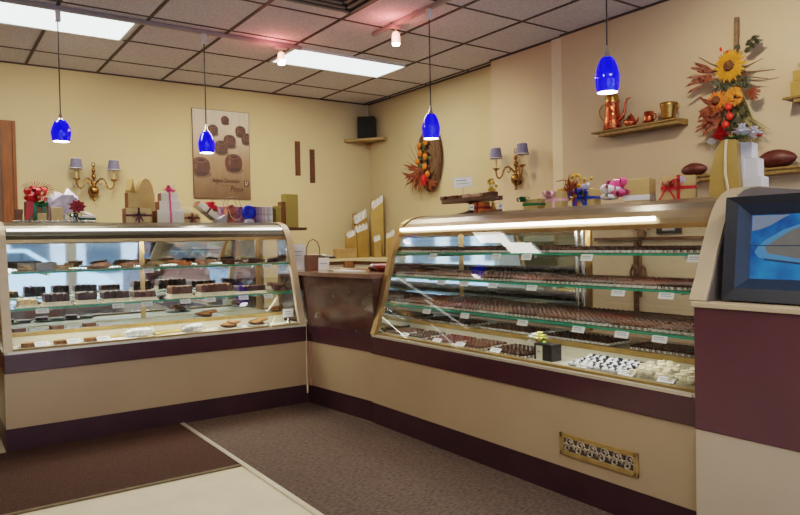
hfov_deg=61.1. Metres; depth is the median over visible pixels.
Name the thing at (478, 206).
gift box
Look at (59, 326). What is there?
plate
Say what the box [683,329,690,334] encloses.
chocolate
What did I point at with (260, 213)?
bar
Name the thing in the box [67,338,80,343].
price card
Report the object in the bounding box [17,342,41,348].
plate
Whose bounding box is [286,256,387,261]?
countertop
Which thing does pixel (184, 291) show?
block
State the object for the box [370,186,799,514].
display case
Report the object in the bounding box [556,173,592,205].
dried flower spray
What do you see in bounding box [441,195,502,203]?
tray
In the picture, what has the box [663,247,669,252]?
chocolate
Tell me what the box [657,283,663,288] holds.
chocolate
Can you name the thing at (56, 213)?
gift box
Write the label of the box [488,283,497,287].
price card
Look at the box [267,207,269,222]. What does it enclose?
bar
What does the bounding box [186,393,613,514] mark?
floor mat
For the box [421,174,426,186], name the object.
flower
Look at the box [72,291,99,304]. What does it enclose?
block
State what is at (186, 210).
gift box
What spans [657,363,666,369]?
candy
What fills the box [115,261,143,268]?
bark
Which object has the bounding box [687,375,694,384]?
candy
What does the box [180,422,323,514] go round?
trim
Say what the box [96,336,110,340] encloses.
price card
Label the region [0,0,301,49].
track
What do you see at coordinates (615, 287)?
tray
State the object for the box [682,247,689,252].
chocolate
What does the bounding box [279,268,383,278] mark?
countertop
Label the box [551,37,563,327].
trim
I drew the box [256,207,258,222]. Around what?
bar
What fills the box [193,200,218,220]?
gift box
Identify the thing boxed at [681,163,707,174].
pod
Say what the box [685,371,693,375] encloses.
candy
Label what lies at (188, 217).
gift box
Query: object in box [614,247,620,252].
chocolate
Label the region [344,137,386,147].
corner shelf
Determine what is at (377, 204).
gift bag
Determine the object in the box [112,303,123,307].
price card
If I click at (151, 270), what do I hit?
price card
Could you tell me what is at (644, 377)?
tray
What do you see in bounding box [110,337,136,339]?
paper sheet
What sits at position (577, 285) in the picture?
tray
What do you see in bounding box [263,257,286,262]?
bark
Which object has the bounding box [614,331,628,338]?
price card
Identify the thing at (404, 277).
glass shelf
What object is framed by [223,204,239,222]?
gift bag
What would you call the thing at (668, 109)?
brass pot
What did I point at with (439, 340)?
price card
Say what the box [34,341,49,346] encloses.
price card
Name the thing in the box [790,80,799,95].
gift box
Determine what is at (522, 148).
wall sconce
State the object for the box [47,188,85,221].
gift bag
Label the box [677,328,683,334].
chocolate
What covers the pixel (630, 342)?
tray
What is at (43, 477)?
floor mat
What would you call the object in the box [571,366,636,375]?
tray
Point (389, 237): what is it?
gift bag
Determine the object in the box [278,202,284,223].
gift box
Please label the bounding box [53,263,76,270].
bark
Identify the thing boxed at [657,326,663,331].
chocolate
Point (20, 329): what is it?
plate
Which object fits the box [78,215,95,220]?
gift box
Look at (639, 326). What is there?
chocolate
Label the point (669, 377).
candy
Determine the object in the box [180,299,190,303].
price card
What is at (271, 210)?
bar
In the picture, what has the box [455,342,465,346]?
price card
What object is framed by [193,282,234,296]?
block
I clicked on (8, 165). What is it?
door
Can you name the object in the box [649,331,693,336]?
tray
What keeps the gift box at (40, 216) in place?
on the lace doily
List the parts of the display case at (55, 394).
glass, trim, sliding door, panel, kick plate, wooden rail, sliding door, frame, trim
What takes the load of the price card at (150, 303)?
attached to the display case at (55, 394)
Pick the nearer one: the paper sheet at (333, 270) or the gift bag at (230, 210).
the paper sheet at (333, 270)
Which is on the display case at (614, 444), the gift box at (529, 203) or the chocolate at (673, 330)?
the gift box at (529, 203)
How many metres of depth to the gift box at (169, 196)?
5.25 m
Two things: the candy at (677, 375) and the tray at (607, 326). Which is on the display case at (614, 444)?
the tray at (607, 326)
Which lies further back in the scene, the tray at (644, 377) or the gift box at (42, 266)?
the gift box at (42, 266)
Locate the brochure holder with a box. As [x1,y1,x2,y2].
[293,244,304,269]
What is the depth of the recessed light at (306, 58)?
6.42 m
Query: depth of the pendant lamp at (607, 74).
3.63 m
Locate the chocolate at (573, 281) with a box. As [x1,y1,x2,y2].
[570,279,576,284]
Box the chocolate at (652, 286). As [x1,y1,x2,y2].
[650,283,656,288]
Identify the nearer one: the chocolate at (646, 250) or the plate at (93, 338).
the chocolate at (646, 250)
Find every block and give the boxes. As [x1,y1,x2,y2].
[14,298,40,308]
[39,292,72,306]
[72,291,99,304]
[98,290,132,302]
[130,290,158,300]
[164,285,194,298]
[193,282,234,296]
[233,284,267,294]
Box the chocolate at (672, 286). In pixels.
[670,284,676,289]
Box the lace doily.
[12,220,96,222]
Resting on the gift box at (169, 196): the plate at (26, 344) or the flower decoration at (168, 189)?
the flower decoration at (168, 189)
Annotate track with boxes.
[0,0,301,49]
[372,0,451,36]
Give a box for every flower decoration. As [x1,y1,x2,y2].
[155,185,175,198]
[704,123,765,144]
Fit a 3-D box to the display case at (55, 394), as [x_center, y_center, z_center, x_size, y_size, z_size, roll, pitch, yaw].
[-1.817,0.452,5.057,2.050,1.434,0.844,-2,2,-35]
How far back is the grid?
5.86 m
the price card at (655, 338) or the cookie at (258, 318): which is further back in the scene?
the cookie at (258, 318)
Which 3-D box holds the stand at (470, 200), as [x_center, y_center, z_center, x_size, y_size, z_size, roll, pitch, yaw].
[0.490,-0.355,4.697,0.210,0.110,0.600,-2,2,-35]
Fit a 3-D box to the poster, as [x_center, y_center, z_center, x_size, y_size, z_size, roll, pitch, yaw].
[-1.929,-1.114,7.350,0.636,0.956,0.020,-2,2,-35]
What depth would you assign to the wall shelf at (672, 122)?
4.96 m
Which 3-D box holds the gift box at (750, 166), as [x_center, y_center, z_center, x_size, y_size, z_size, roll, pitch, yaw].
[1.657,-0.428,3.249,0.135,0.088,0.110,0,2,41]
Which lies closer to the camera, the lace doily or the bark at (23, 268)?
the bark at (23, 268)
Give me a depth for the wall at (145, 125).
7.05 m
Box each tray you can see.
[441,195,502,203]
[517,252,546,252]
[536,318,570,322]
[541,283,576,284]
[547,252,581,252]
[550,337,637,346]
[569,322,606,326]
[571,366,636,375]
[577,285,614,286]
[607,326,650,331]
[615,287,657,289]
[627,375,673,382]
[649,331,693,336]
[655,289,690,290]
[666,253,699,253]
[667,381,694,388]
[685,347,694,357]
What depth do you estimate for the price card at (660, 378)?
2.88 m
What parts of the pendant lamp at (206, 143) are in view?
cord, lamp shade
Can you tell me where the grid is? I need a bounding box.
[0,0,668,105]
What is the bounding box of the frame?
[656,228,681,233]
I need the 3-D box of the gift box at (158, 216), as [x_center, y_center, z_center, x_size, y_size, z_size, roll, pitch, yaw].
[-1.807,-0.320,5.290,0.207,0.100,0.135,-2,2,-35]
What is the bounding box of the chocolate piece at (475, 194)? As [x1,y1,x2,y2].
[474,193,482,196]
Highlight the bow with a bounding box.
[205,200,217,210]
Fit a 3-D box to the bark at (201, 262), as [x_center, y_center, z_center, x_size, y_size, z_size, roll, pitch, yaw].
[-1.476,0.035,5.150,0.164,0.046,0.145,-2,2,-35]
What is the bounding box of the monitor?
[721,193,799,304]
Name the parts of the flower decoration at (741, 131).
red flower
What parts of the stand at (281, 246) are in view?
post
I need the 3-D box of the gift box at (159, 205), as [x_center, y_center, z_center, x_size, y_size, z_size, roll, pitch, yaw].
[-1.809,-0.404,5.288,0.167,0.070,0.115,-2,2,-35]
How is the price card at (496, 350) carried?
on the display case at (614, 444)
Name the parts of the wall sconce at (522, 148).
lamp shade, arm, arm, lamp shade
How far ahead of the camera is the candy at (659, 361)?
3.05 m
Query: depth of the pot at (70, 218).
4.81 m
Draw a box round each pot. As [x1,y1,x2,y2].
[68,214,77,220]
[599,93,630,129]
[637,230,646,236]
[659,101,678,119]
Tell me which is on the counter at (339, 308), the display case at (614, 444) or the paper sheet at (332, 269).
the paper sheet at (332, 269)
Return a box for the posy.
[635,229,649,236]
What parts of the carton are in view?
lid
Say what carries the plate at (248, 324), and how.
on the display case at (55, 394)
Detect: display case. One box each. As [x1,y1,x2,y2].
[0,222,306,451]
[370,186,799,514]
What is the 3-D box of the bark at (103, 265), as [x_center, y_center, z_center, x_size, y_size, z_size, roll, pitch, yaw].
[-2.095,0.057,4.710,0.184,0.048,0.139,-2,2,-35]
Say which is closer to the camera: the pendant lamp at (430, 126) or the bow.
the pendant lamp at (430, 126)
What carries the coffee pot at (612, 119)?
on the wall shelf at (672, 122)
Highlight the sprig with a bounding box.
[487,178,496,209]
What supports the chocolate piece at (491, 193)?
on the stand at (470, 200)
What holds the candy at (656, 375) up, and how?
on the tray at (644, 377)
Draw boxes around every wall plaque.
[295,141,300,175]
[309,149,314,182]
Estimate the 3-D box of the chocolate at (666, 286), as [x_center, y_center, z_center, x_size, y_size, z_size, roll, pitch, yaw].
[1.180,0.127,2.994,0.031,0.025,0.032,-2,2,-43]
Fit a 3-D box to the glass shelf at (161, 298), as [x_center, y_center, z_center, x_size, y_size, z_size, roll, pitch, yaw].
[-1.793,0.301,5.015,1.970,0.009,0.517,-2,2,-35]
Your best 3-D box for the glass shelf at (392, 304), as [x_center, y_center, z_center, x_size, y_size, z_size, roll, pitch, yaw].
[0.812,0.320,3.881,0.569,0.009,2.375,-2,2,-35]
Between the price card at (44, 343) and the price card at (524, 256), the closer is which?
the price card at (524, 256)
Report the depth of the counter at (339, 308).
5.00 m
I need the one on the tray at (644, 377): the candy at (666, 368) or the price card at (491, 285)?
the candy at (666, 368)
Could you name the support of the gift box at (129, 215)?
on the display case at (55, 394)
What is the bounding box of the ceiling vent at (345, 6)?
[285,0,375,13]
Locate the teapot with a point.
(630, 120)
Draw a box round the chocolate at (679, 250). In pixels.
[676,247,682,252]
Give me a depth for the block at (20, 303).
4.37 m
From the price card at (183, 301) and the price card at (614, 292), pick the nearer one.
the price card at (614, 292)
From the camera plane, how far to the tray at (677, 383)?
2.87 m
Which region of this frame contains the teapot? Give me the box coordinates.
[623,113,638,125]
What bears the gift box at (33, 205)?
on the lace doily
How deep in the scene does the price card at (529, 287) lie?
3.60 m
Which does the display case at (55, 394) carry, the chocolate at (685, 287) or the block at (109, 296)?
the block at (109, 296)
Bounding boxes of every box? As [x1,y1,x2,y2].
[14,209,22,220]
[17,263,34,270]
[22,181,52,220]
[35,262,56,270]
[37,213,45,220]
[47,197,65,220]
[50,207,62,220]
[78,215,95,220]
[80,211,91,214]
[122,208,151,222]
[125,192,138,207]
[152,210,183,222]
[155,201,180,209]
[157,192,177,200]
[181,208,191,212]
[184,213,200,222]
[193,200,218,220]
[211,214,226,222]
[272,206,281,222]
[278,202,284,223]
[281,194,298,226]
[473,202,490,212]
[480,209,498,212]
[516,196,545,209]
[526,331,561,361]
[540,190,568,207]
[568,182,600,205]
[600,178,655,202]
[650,175,697,199]
[709,139,742,196]
[740,142,757,157]
[741,157,763,176]
[743,175,768,186]
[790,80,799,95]
[793,70,799,80]
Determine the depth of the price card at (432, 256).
4.38 m
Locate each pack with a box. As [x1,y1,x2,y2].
[125,178,134,192]
[135,178,154,222]
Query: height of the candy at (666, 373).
0.039 m
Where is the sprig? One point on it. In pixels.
(490, 188)
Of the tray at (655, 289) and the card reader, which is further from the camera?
the card reader
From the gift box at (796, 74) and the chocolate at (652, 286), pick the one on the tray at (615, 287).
the chocolate at (652, 286)
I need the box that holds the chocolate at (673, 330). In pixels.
[670,327,676,333]
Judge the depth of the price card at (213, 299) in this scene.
4.97 m
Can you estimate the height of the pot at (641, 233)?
0.050 m
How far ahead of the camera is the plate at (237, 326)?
5.10 m
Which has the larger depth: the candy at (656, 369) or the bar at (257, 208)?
the bar at (257, 208)
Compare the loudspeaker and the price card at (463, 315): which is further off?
the loudspeaker
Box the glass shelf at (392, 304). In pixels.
[391,303,693,337]
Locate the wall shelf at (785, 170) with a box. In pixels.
[696,165,799,182]
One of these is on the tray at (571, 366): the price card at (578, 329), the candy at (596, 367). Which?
the candy at (596, 367)
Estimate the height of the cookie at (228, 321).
0.032 m
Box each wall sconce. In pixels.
[69,158,119,200]
[489,142,528,189]
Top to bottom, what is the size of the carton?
0.110 m
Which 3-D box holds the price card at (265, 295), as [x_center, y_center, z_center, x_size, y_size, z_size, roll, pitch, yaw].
[-1.016,0.297,5.232,0.075,0.030,0.013,-2,2,-35]
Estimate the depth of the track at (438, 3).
5.09 m
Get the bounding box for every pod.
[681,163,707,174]
[759,149,797,167]
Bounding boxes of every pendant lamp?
[50,9,71,142]
[198,33,214,153]
[422,8,439,139]
[594,0,619,94]
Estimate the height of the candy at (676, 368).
0.039 m
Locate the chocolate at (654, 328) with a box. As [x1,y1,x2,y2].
[651,325,657,331]
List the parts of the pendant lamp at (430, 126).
cord, lamp shade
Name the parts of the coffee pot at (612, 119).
lid, spout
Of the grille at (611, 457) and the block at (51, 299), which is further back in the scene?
the block at (51, 299)
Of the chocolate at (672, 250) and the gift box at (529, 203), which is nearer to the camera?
the chocolate at (672, 250)
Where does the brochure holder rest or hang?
on the counter at (339, 308)
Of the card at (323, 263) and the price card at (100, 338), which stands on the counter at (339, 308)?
the card at (323, 263)
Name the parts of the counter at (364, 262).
corner post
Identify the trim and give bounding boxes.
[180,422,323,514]
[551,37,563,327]
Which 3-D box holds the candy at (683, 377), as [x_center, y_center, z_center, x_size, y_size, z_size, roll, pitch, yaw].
[1.190,0.507,2.839,0.045,0.039,0.044,0,2,33]
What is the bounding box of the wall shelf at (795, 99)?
[782,95,799,103]
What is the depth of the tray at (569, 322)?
3.27 m
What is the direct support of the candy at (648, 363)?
on the tray at (644, 377)
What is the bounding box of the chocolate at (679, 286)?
[676,284,682,289]
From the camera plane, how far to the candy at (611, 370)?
3.10 m
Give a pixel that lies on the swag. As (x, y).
(736, 110)
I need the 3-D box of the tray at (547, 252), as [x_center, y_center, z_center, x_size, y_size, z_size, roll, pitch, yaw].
[1.000,-0.030,3.625,0.376,0.004,0.220,-2,2,-35]
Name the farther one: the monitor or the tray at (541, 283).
the tray at (541, 283)
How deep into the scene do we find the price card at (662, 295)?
2.95 m
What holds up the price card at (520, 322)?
attached to the display case at (614, 444)
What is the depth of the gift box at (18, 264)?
4.55 m
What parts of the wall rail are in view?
rail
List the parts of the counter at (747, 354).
panel, panel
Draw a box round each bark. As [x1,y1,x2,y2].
[15,265,38,271]
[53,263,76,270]
[83,262,114,269]
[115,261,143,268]
[143,260,171,267]
[169,260,195,266]
[194,259,218,265]
[219,258,242,264]
[241,257,264,263]
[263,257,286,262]
[266,282,290,291]
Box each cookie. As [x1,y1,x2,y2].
[227,320,237,323]
[254,317,263,320]
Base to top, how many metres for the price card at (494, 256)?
0.032 m
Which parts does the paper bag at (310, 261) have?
handle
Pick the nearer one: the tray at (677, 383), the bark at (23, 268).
the tray at (677, 383)
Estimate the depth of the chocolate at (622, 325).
3.12 m
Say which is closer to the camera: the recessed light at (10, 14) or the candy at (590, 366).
the candy at (590, 366)
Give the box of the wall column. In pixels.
[491,42,554,326]
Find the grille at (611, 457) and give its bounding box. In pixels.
[560,432,638,477]
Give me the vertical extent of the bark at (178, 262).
0.046 m
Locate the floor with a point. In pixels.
(234, 491)
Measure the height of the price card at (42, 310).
0.030 m
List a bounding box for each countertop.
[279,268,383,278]
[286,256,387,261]
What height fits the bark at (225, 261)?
0.047 m
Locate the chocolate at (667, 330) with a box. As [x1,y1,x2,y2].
[664,327,670,332]
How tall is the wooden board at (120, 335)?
0.016 m
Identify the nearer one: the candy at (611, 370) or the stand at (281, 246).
the candy at (611, 370)
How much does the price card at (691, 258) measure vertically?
0.032 m
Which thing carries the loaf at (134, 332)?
on the display case at (55, 394)
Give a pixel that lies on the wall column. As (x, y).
(521, 82)
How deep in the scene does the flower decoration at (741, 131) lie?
3.14 m
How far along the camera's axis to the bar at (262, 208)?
5.68 m
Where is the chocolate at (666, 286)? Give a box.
[664,284,670,288]
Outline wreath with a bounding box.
[402,134,442,191]
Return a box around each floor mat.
[0,423,240,514]
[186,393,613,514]
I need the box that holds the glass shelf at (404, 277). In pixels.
[403,276,690,291]
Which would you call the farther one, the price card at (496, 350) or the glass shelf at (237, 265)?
the glass shelf at (237, 265)
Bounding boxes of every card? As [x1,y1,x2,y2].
[28,327,42,331]
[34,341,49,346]
[36,308,48,313]
[65,325,79,328]
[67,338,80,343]
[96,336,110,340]
[97,322,111,325]
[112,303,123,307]
[141,301,152,305]
[143,268,153,272]
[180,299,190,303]
[205,297,215,301]
[239,295,248,299]
[262,264,271,267]
[263,294,272,297]
[283,308,292,323]
[318,258,328,269]
[422,309,430,313]
[429,254,436,258]
[432,338,441,342]
[437,280,445,284]
[453,177,472,193]
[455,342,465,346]
[460,281,468,285]
[460,313,469,318]
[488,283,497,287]
[489,347,501,352]
[491,254,500,259]
[517,319,527,325]
[521,254,531,259]
[526,285,536,290]
[572,326,584,332]
[576,362,588,368]
[580,254,592,260]
[611,290,624,295]
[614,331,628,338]
[618,369,634,376]
[651,335,667,343]
[657,376,675,383]
[658,292,674,299]
[687,255,698,262]
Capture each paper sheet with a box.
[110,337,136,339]
[327,268,354,270]
[333,270,364,271]
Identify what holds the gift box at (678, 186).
on the display case at (614, 444)
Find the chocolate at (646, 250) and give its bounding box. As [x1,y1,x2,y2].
[644,247,649,252]
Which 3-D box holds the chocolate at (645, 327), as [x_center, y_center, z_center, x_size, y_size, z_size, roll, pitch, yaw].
[1.101,0.313,3.029,0.032,0.025,0.031,-2,2,-39]
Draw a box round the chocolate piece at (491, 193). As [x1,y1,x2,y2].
[487,191,497,195]
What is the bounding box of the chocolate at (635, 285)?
[632,282,637,287]
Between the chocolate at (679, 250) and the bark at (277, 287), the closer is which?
the chocolate at (679, 250)
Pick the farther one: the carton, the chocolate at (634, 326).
the carton
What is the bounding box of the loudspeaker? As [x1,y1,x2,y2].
[357,116,376,138]
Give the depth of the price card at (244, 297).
5.12 m
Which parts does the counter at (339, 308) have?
panel, kick plate, panel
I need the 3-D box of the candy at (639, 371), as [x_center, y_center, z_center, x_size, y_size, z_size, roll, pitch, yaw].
[1.071,0.505,3.009,0.044,0.039,0.045,-2,2,-44]
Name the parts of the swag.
broom handle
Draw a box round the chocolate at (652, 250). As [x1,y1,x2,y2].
[649,247,655,252]
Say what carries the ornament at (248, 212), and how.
on the display case at (55, 394)
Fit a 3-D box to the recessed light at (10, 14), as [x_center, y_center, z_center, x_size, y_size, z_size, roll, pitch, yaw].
[-2.634,-1.767,4.996,1.230,0.016,0.570,-2,2,-35]
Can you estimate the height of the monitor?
0.406 m
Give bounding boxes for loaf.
[123,326,154,336]
[181,322,205,332]
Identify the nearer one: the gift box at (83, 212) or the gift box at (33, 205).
the gift box at (33, 205)
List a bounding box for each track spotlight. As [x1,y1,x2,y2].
[275,46,287,64]
[389,24,402,45]
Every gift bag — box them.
[47,188,85,221]
[217,197,245,222]
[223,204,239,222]
[345,229,356,247]
[352,209,367,231]
[354,223,368,257]
[371,195,384,256]
[373,235,380,256]
[386,230,394,256]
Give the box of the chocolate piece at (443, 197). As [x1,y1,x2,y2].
[440,196,447,200]
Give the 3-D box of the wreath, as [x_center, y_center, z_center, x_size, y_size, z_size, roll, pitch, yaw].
[0.228,-1.056,7.464,0.165,0.758,0.643,-2,2,-39]
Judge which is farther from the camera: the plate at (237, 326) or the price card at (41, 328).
the plate at (237, 326)
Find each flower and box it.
[69,199,85,212]
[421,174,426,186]
[526,333,537,341]
[533,331,547,339]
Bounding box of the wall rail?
[594,236,703,310]
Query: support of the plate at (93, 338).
on the display case at (55, 394)
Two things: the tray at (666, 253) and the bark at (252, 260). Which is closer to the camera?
the tray at (666, 253)
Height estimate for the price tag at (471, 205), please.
0.060 m
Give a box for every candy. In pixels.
[587,364,595,368]
[593,365,603,369]
[601,366,610,371]
[608,368,617,372]
[626,365,635,368]
[628,369,637,377]
[636,366,644,375]
[643,368,653,376]
[646,362,655,365]
[651,366,660,374]
[654,373,663,381]
[656,359,665,363]
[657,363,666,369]
[661,370,670,376]
[663,367,672,374]
[665,360,673,367]
[667,375,676,383]
[672,364,681,372]
[675,372,683,381]
[679,374,687,382]
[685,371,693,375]
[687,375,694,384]
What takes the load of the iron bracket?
attached to the wall at (654, 49)
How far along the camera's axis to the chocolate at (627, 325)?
3.10 m
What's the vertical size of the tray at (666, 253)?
0.004 m
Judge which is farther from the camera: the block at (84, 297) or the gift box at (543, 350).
the block at (84, 297)
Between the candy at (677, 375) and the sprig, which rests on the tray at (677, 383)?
the candy at (677, 375)
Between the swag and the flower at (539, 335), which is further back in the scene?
the swag
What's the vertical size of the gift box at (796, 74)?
0.062 m
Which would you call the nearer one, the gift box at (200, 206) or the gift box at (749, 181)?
the gift box at (749, 181)
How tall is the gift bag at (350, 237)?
0.339 m
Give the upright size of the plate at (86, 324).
0.034 m
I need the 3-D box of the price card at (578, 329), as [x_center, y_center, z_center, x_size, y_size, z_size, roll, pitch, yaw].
[0.867,0.348,3.294,0.014,0.032,0.074,-2,2,-35]
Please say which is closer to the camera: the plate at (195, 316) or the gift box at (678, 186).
the gift box at (678, 186)
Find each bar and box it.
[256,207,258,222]
[259,207,261,222]
[261,207,264,222]
[264,207,266,222]
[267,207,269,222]
[270,207,272,221]
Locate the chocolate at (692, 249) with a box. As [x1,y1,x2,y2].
[689,247,695,252]
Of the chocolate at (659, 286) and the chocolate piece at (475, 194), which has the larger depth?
the chocolate piece at (475, 194)
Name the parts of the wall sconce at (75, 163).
lamp shade, arm, arm, lamp shade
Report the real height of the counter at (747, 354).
0.993 m
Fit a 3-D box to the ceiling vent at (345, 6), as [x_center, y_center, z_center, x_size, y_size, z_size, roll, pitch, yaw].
[-0.430,-1.800,4.630,0.580,0.018,0.560,-2,2,-35]
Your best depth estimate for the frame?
4.92 m
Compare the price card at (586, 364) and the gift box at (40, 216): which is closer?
the price card at (586, 364)
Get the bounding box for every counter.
[279,268,409,421]
[286,256,387,356]
[691,300,799,514]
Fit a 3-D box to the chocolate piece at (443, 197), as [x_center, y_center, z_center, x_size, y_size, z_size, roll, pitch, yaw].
[0.326,-0.426,4.893,0.060,0.028,0.052,-2,2,-35]
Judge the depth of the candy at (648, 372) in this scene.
2.96 m
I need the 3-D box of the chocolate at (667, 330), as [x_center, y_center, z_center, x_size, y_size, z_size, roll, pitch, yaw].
[1.161,0.314,2.943,0.032,0.026,0.031,-2,2,-42]
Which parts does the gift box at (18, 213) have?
lid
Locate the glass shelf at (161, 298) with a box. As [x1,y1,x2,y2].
[10,289,291,309]
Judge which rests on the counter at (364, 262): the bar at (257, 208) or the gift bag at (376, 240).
the gift bag at (376, 240)
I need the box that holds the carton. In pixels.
[333,248,356,257]
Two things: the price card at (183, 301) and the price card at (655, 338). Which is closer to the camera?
the price card at (655, 338)
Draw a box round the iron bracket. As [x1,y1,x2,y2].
[629,240,646,296]
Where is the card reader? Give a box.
[322,255,335,258]
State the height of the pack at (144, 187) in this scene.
0.350 m
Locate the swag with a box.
[686,17,774,148]
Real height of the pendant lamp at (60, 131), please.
0.924 m
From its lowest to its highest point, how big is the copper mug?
0.085 m
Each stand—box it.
[277,227,306,320]
[441,195,502,213]
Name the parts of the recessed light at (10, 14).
frame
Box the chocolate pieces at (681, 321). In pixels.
[385,245,701,357]
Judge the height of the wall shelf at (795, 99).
0.040 m
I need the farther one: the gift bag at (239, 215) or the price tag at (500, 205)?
the gift bag at (239, 215)
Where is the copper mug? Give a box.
[644,111,656,122]
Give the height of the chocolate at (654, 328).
0.026 m
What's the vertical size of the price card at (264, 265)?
0.030 m
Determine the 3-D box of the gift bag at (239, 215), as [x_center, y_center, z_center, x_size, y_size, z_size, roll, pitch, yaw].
[-1.400,-0.394,5.649,0.220,0.217,0.096,-2,2,-35]
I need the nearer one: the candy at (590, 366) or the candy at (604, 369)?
the candy at (604, 369)
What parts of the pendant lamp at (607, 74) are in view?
lamp shade, cord, bulb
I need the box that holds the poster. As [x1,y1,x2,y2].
[191,108,250,199]
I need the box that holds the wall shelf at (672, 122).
[591,117,687,137]
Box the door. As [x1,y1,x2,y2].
[0,120,18,327]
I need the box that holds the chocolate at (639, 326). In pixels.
[637,324,643,329]
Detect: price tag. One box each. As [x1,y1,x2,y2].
[470,204,473,212]
[498,203,502,210]
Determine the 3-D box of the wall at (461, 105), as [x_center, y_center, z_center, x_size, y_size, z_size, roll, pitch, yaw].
[0.349,-0.412,7.544,0.100,2.964,2.334,-2,2,-35]
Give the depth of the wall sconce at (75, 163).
6.55 m
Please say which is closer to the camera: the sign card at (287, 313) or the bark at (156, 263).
the bark at (156, 263)
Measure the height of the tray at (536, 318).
0.004 m
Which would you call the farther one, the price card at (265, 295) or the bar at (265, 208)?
the bar at (265, 208)
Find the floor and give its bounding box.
[0,357,312,514]
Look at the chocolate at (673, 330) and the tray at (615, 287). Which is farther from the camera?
the tray at (615, 287)
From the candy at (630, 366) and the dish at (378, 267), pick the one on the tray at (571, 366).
the candy at (630, 366)
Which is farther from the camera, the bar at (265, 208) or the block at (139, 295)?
the bar at (265, 208)
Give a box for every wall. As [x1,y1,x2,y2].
[0,62,371,326]
[369,66,494,319]
[561,0,799,343]
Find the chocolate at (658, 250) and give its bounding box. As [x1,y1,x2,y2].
[655,247,662,252]
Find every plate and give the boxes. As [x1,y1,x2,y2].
[11,327,34,332]
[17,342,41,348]
[46,324,71,329]
[50,339,73,345]
[79,322,102,327]
[81,336,105,342]
[191,314,219,317]
[217,325,242,329]
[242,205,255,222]
[245,322,269,326]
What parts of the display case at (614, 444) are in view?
trim, glass, sliding door, panel, kick plate, wooden rail, shelf post, shelf post, panel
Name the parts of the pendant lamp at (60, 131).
cord, lamp shade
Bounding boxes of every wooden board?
[99,330,166,337]
[153,330,181,334]
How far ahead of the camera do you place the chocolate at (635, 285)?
3.12 m
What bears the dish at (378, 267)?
on the counter at (339, 308)
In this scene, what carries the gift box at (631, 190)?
on the display case at (614, 444)
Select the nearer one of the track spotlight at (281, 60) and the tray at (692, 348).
the tray at (692, 348)
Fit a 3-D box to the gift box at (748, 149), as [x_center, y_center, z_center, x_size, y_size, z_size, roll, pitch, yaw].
[1.648,-0.509,3.257,0.105,0.078,0.110,0,2,41]
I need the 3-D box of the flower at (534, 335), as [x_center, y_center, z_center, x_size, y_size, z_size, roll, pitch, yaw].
[0.712,0.423,3.576,0.089,0.051,0.090,-2,2,-35]
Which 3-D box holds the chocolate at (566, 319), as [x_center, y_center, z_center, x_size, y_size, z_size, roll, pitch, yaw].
[0.840,0.309,3.401,0.032,0.025,0.031,-2,2,-30]
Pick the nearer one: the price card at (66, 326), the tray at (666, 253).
the tray at (666, 253)
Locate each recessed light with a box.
[0,2,136,40]
[269,48,407,77]
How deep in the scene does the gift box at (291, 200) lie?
6.19 m
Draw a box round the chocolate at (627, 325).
[625,323,631,328]
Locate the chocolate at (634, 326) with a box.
[631,324,637,328]
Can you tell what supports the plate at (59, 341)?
on the display case at (55, 394)
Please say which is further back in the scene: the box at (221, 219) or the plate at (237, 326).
the box at (221, 219)
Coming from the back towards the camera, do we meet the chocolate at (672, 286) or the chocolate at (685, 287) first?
the chocolate at (672, 286)
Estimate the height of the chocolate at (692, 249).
0.025 m
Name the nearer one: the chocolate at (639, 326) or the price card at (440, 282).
the chocolate at (639, 326)
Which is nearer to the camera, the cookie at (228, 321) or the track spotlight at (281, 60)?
the cookie at (228, 321)
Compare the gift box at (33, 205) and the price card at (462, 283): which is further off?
the gift box at (33, 205)
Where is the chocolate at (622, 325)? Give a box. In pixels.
[619,322,625,327]
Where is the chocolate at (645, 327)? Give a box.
[643,325,649,330]
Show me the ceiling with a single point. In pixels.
(463, 25)
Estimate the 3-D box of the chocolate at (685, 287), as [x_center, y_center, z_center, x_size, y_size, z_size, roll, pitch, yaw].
[1.235,0.128,2.918,0.031,0.025,0.032,-2,2,-33]
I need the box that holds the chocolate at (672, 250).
[670,247,676,252]
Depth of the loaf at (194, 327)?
4.87 m
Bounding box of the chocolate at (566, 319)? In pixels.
[564,317,570,321]
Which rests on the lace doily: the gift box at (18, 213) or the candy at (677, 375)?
the gift box at (18, 213)
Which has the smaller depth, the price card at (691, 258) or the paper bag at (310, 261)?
the price card at (691, 258)
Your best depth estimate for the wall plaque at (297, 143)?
7.86 m
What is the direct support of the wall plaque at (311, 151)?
attached to the wall at (145, 125)
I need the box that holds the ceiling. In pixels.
[0,0,660,103]
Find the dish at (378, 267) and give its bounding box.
[373,264,385,271]
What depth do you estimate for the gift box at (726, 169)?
3.10 m
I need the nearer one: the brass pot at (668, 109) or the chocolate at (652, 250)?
the chocolate at (652, 250)
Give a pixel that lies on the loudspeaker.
(366, 125)
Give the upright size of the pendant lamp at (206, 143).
0.942 m
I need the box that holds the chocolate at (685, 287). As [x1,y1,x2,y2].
[683,285,689,289]
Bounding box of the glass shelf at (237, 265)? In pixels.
[8,262,268,272]
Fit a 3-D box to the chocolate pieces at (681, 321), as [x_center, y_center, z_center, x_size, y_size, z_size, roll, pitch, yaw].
[0.747,0.231,3.868,0.528,0.585,2.273,-2,2,-35]
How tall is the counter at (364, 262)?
1.075 m
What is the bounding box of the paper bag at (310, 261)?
[304,239,321,269]
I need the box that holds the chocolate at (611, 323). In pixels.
[608,321,613,326]
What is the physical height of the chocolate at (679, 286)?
0.025 m
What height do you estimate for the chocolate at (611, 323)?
0.025 m

